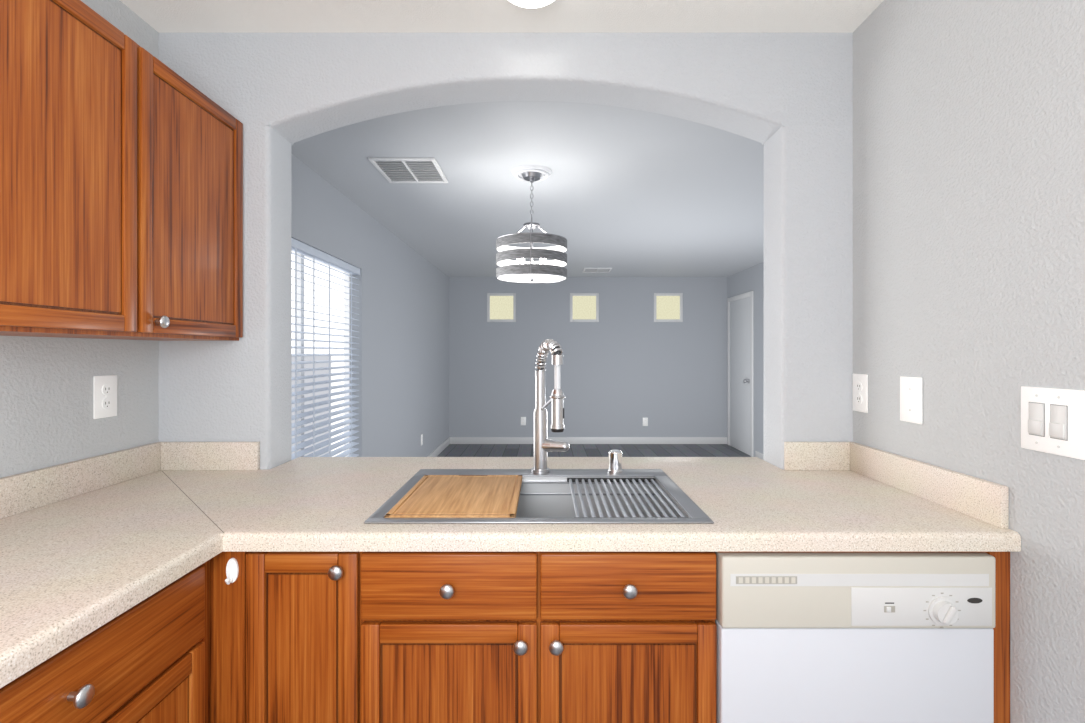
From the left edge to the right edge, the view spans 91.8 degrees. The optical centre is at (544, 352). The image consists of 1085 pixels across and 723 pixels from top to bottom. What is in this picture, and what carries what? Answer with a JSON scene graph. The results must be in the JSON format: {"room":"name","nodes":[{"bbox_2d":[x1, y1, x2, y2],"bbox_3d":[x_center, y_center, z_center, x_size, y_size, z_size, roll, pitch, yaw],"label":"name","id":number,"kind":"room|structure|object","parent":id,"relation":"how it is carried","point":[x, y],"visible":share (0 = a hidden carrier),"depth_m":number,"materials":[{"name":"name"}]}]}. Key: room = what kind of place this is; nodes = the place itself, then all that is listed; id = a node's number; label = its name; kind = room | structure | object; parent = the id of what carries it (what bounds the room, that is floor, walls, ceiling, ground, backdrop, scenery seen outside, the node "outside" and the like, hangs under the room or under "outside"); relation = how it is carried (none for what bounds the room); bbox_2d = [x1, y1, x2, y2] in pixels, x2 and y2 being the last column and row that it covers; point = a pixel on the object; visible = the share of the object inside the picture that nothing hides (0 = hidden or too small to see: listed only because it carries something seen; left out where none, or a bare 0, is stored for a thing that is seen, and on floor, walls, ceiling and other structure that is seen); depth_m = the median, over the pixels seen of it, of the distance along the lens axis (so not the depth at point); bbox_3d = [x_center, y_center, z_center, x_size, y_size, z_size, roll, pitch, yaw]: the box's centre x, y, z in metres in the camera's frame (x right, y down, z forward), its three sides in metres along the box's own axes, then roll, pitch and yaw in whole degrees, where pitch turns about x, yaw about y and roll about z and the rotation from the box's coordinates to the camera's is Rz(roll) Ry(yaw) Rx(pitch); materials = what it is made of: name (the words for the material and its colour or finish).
{"room":"kitchen","nodes":[
{"label":"kitchen","id":0,"kind":"room"},
{"bbox_2d":[0,0,158,477],"bbox_3d":[-1.365,0.110,0.045,0.100,2.400,3.490,0,0,0],"label":"wall","id":1,"kind":"structure","parent":0,"point":[46,403],"depth_m":1.47,"materials":[{"name":"grey paint"}]},
{"bbox_2d":[0,0,163,340],"bbox_3d":[-1.167,-0.415,1.095,0.294,0.746,0.554,0,0,0],"label":"upper cabinet","id":2,"kind":"object","parent":1,"relation":"attached to","point":[121,185],"depth_m":1.16,"materials":[{"name":"brown wood"}]},
{"bbox_2d":[93,375,116,418],"bbox_3d":[-1.310,0.130,1.570,0.008,0.125,0.082,0,0,0],"label":"electrical outlet","id":3,"kind":"object","parent":1,"relation":"attached to","point":[104,396],"visible":1,"depth_m":1.56,"materials":[{"name":"white plastic"}]},
{"bbox_2d":[164,64,242,340],"bbox_3d":[-1.167,-0.415,1.533,0.294,0.746,0.510,0,0,0],"label":"upper cabinet","id":4,"kind":"object","parent":1,"relation":"attached to","point":[203,142],"depth_m":1.57,"materials":[{"name":"brown wood"}]},
{"bbox_2d":[291,153,448,456],"bbox_3d":[-1.440,0.110,4.825,0.120,2.400,5.730,0,0,0],"label":"wall","id":5,"kind":"structure","parent":0,"point":[401,315],"depth_m":4.58,"materials":[{"name":"grey paint"}]},
{"bbox_2d":[291,238,359,459],"bbox_3d":[-1.450,0.278,3.180,0.124,1.865,1.600,0,0,0],"label":"window blinds","id":6,"kind":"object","parent":5,"relation":"in","point":[322,396],"depth_m":3.43,"materials":[{"name":"white plastic"}]},
{"bbox_2d":[427,437,449,456],"bbox_3d":[-1.372,1.260,5.791,0.013,0.099,3.501,0,0,0],"label":"baseboard","id":7,"kind":"structure","parent":5,"relation":"attached to","point":[437,451],"depth_m":6.88,"materials":[{"name":"white wood"}]},
{"bbox_2d":[120,0,883,276],"bbox_3d":[0.625,-1.140,2.985,4.450,0.100,9.570,0,0,0],"label":"ceiling","id":8,"kind":"structure","parent":0,"point":[623,192],"depth_m":2.89,"materials":[{"name":"white paint"}]},
{"bbox_2d":[368,158,447,182],"bbox_3d":[-0.800,-1.084,3.135,0.370,0.011,0.410,0,0,0],"label":"ceiling vent","id":9,"kind":"object","parent":8,"relation":"in","point":[409,170],"visible":0.98,"depth_m":3.12,"materials":[{"name":"white metal"}]},
{"bbox_2d":[508,0,553,7],"bbox_3d":[-0.040,-1.068,1.492,0.224,0.122,0.224,0,0,0],"label":"kitchen ceiling light","id":10,"kind":"object","parent":8,"relation":"attached to","point":[531,3],"visible":1,"depth_m":1.53,"materials":[{"name":"white metal"}]},
{"bbox_2d":[496,165,566,283],"bbox_3d":[-0.080,-0.760,3.170,0.430,0.658,0.430,0,0,0],"label":"pendant chandelier","id":11,"kind":"object","parent":8,"relation":"hanging from","point":[521,270],"visible":1,"depth_m":3.06,"materials":[{"name":"white metal"}]},
{"bbox_2d":[582,268,611,271],"bbox_3d":[0.680,-1.084,6.880,0.360,0.011,0.320,0,0,0],"label":"ceiling vent","id":12,"kind":"object","parent":8,"relation":"in","point":[597,269],"visible":1,"depth_m":6.83,"materials":[{"name":"white metal"}]},
{"bbox_2d":[159,33,852,468],"bbox_3d":[0.625,0.110,1.875,4.450,2.400,0.170,0,0,0],"label":"wall","id":13,"kind":"structure","parent":0,"point":[785,99],"depth_m":1.79,"materials":[{"name":"grey paint"}]},
{"bbox_2d":[449,277,726,436],"bbox_3d":[0.620,0.110,7.630,4.240,2.400,0.120,0,0,0],"label":"wall","id":14,"kind":"structure","parent":0,"point":[628,365],"depth_m":7.57,"materials":[{"name":"grey paint"}]},
{"bbox_2d":[487,293,515,321],"bbox_3d":[-0.626,-0.655,7.633,0.420,0.420,0.105,0,0,0],"label":"window","id":15,"kind":"structure","parent":14,"relation":"in","point":[501,307],"depth_m":7.60,"materials":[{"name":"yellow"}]},
{"bbox_2d":[521,417,525,424],"bbox_3d":[-0.311,0.980,7.565,0.075,0.120,0.008,0,0,0],"label":"outlet","id":16,"kind":"object","parent":14,"relation":"attached to","point":[523,420],"visible":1,"depth_m":7.56,"materials":[{"name":"white plastic"}]},
{"bbox_2d":[570,293,598,321],"bbox_3d":[0.568,-0.655,7.633,0.420,0.420,0.105,0,0,0],"label":"window","id":17,"kind":"structure","parent":14,"relation":"in","point":[584,307],"depth_m":7.60,"materials":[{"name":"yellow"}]},
{"bbox_2d":[450,437,726,443],"bbox_3d":[0.620,1.260,7.559,3.997,0.099,0.018,0,0,0],"label":"baseboard","id":18,"kind":"structure","parent":14,"relation":"attached to","point":[453,440],"depth_m":7.55,"materials":[{"name":"white wood"}]},
{"bbox_2d":[643,418,647,425],"bbox_3d":[1.443,0.990,7.565,0.075,0.120,0.008,0,0,0],"label":"outlet","id":19,"kind":"object","parent":14,"relation":"attached to","point":[645,421],"visible":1,"depth_m":7.56,"materials":[{"name":"white plastic"}]},
{"bbox_2d":[654,293,682,321],"bbox_3d":[1.777,-0.655,7.633,0.420,0.420,0.105,0,0,0],"label":"window","id":20,"kind":"structure","parent":14,"relation":"in","point":[668,307],"depth_m":7.60,"materials":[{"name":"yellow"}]},
{"bbox_2d":[437,444,750,456],"bbox_3d":[0.625,1.360,2.985,4.450,0.100,9.570,0,0,0],"label":"floor","id":21,"kind":"structure","parent":0,"point":[593,450],"depth_m":7.07,"materials":[{"name":"grey wood"}]},
{"bbox_2d":[0,560,209,722],"bbox_3d":[-1.024,0.873,0.798,0.578,0.872,0.721,0,0,0],"label":"base cabinet","id":22,"kind":"object","parent":21,"relation":"on","point":[146,660],"visible":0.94,"depth_m":0.93,"materials":[{"name":"brown wood"}]},
{"bbox_2d":[0,442,1020,687],"bbox_3d":[-0.134,0.368,0.157,2.359,0.135,3.710,0,0,0],"label":"countertop","id":23,"kind":"structure","parent":22,"relation":"on","point":[90,544],"depth_m":1.24,"materials":[{"name":"stone"}]},
{"bbox_2d":[364,469,713,522],"bbox_3d":[-0.014,0.502,1.498,0.812,0.222,0.557,0,0,0],"label":"sink","id":24,"kind":"object","parent":23,"relation":"in","point":[545,498],"visible":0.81,"depth_m":1.68,"materials":[{"name":"silver metal"}]},
{"bbox_2d":[384,475,521,517],"bbox_3d":[-0.228,0.398,1.465,0.312,0.020,0.420,0,0,0],"label":"cutting board","id":25,"kind":"object","parent":24,"relation":"on","point":[461,496],"visible":0.94,"depth_m":1.41,"materials":[{"name":"brown wood"}]},
{"bbox_2d":[607,449,622,472],"bbox_3d":[0.232,0.355,1.738,0.052,0.072,0.052,0,0,0],"label":"soap dispenser","id":26,"kind":"object","parent":24,"relation":"on","point":[614,460],"visible":1,"depth_m":1.72,"materials":[{"name":"silver metal"}]},
{"bbox_2d":[567,478,688,517],"bbox_3d":[0.209,0.402,1.465,0.278,0.011,0.420,0,0,0],"label":"drying rack","id":27,"kind":"object","parent":24,"relation":"on","point":[634,481],"visible":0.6,"depth_m":1.44,"materials":[{"name":"stainless steel"},{"name":"black rubber"}]},
{"bbox_2d":[531,339,568,473],"bbox_3d":[0.017,0.173,1.644,0.125,0.435,0.242,0,0,0],"label":"faucet","id":28,"kind":"object","parent":23,"relation":"on","point":[543,445],"visible":1,"depth_m":1.71,"materials":[{"name":"silver metal"}]},
{"bbox_2d":[210,552,716,722],"bbox_3d":[-0.182,0.873,1.484,1.141,0.872,0.608,0,0,0],"label":"base cabinet","id":29,"kind":"object","parent":21,"relation":"on","point":[463,637],"depth_m":1.18,"materials":[{"name":"brown wood"}]},
{"bbox_2d":[225,558,238,584],"bbox_3d":[-0.702,0.488,1.171,0.026,0.055,0.026,0,0,0],"label":"hook","id":30,"kind":"object","parent":29,"relation":"attached to","point":[232,569],"visible":1,"depth_m":1.18,"materials":[{"name":"white plastic"}]},
{"bbox_2d":[715,552,994,722],"bbox_3d":[0.695,0.880,1.447,0.607,0.858,0.626,0,0,0],"label":"dishwasher","id":31,"kind":"object","parent":21,"relation":"on","point":[855,637],"visible":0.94,"depth_m":1.17,"materials":[{"name":"beige"}]},
{"bbox_2d":[985,552,1009,722],"bbox_3d":[0.694,0.873,1.484,0.702,0.872,0.608,0,0,0],"label":"base cabinet","id":32,"kind":"object","parent":21,"relation":"on","point":[1001,630],"depth_m":1.18,"materials":[{"name":"brown wood"}]},
{"bbox_2d":[727,262,763,456],"bbox_3d":[2.680,0.110,4.825,0.120,2.400,5.730,0,0,0],"label":"wall","id":33,"kind":"structure","parent":0,"point":[746,280],"depth_m":6.49,"materials":[{"name":"grey paint"}]},
{"bbox_2d":[727,291,753,456],"bbox_3d":[2.578,0.265,7.050,0.082,2.089,0.900,0,0,0],"label":"door","id":34,"kind":"structure","parent":33,"relation":"in","point":[740,372],"depth_m":7.02,"materials":[{"name":"white wood"}]},
{"bbox_2d":[755,451,763,459],"bbox_3d":[2.612,1.260,4.241,0.013,0.099,4.558,0,0,0],"label":"baseboard","id":35,"kind":"structure","parent":33,"relation":"attached to","point":[757,454],"depth_m":6.39,"materials":[{"name":"white"}]},
{"bbox_2d":[853,0,1084,722],"bbox_3d":[1.097,0.110,0.045,0.100,2.400,3.490,0,0,0],"label":"wall","id":36,"kind":"structure","parent":0,"point":[969,212],"depth_m":1.24,"materials":[{"name":"grey paint"}]},
{"bbox_2d":[853,374,867,412],"bbox_3d":[1.042,0.132,1.742,0.008,0.125,0.080,0,0,0],"label":"electrical outlet","id":37,"kind":"object","parent":36,"relation":"attached to","point":[860,392],"visible":1,"depth_m":1.73,"materials":[{"name":"white plastic"}]},
{"bbox_2d":[900,376,922,423],"bbox_3d":[1.043,0.133,1.500,0.006,0.130,0.088,0,0,0],"label":"blank wall plate","id":38,"kind":"object","parent":36,"relation":"attached to","point":[911,399],"visible":1,"depth_m":1.49,"materials":[{"name":"white plastic"}]},
{"bbox_2d":[1021,386,1084,459],"bbox_3d":[1.040,0.140,1.085,0.012,0.135,0.135,0,0,0],"label":"rocker light switch","id":39,"kind":"object","parent":36,"relation":"attached to","point":[1052,420],"visible":1,"depth_m":1.07,"materials":[{"name":"white plastic"}]}
]}

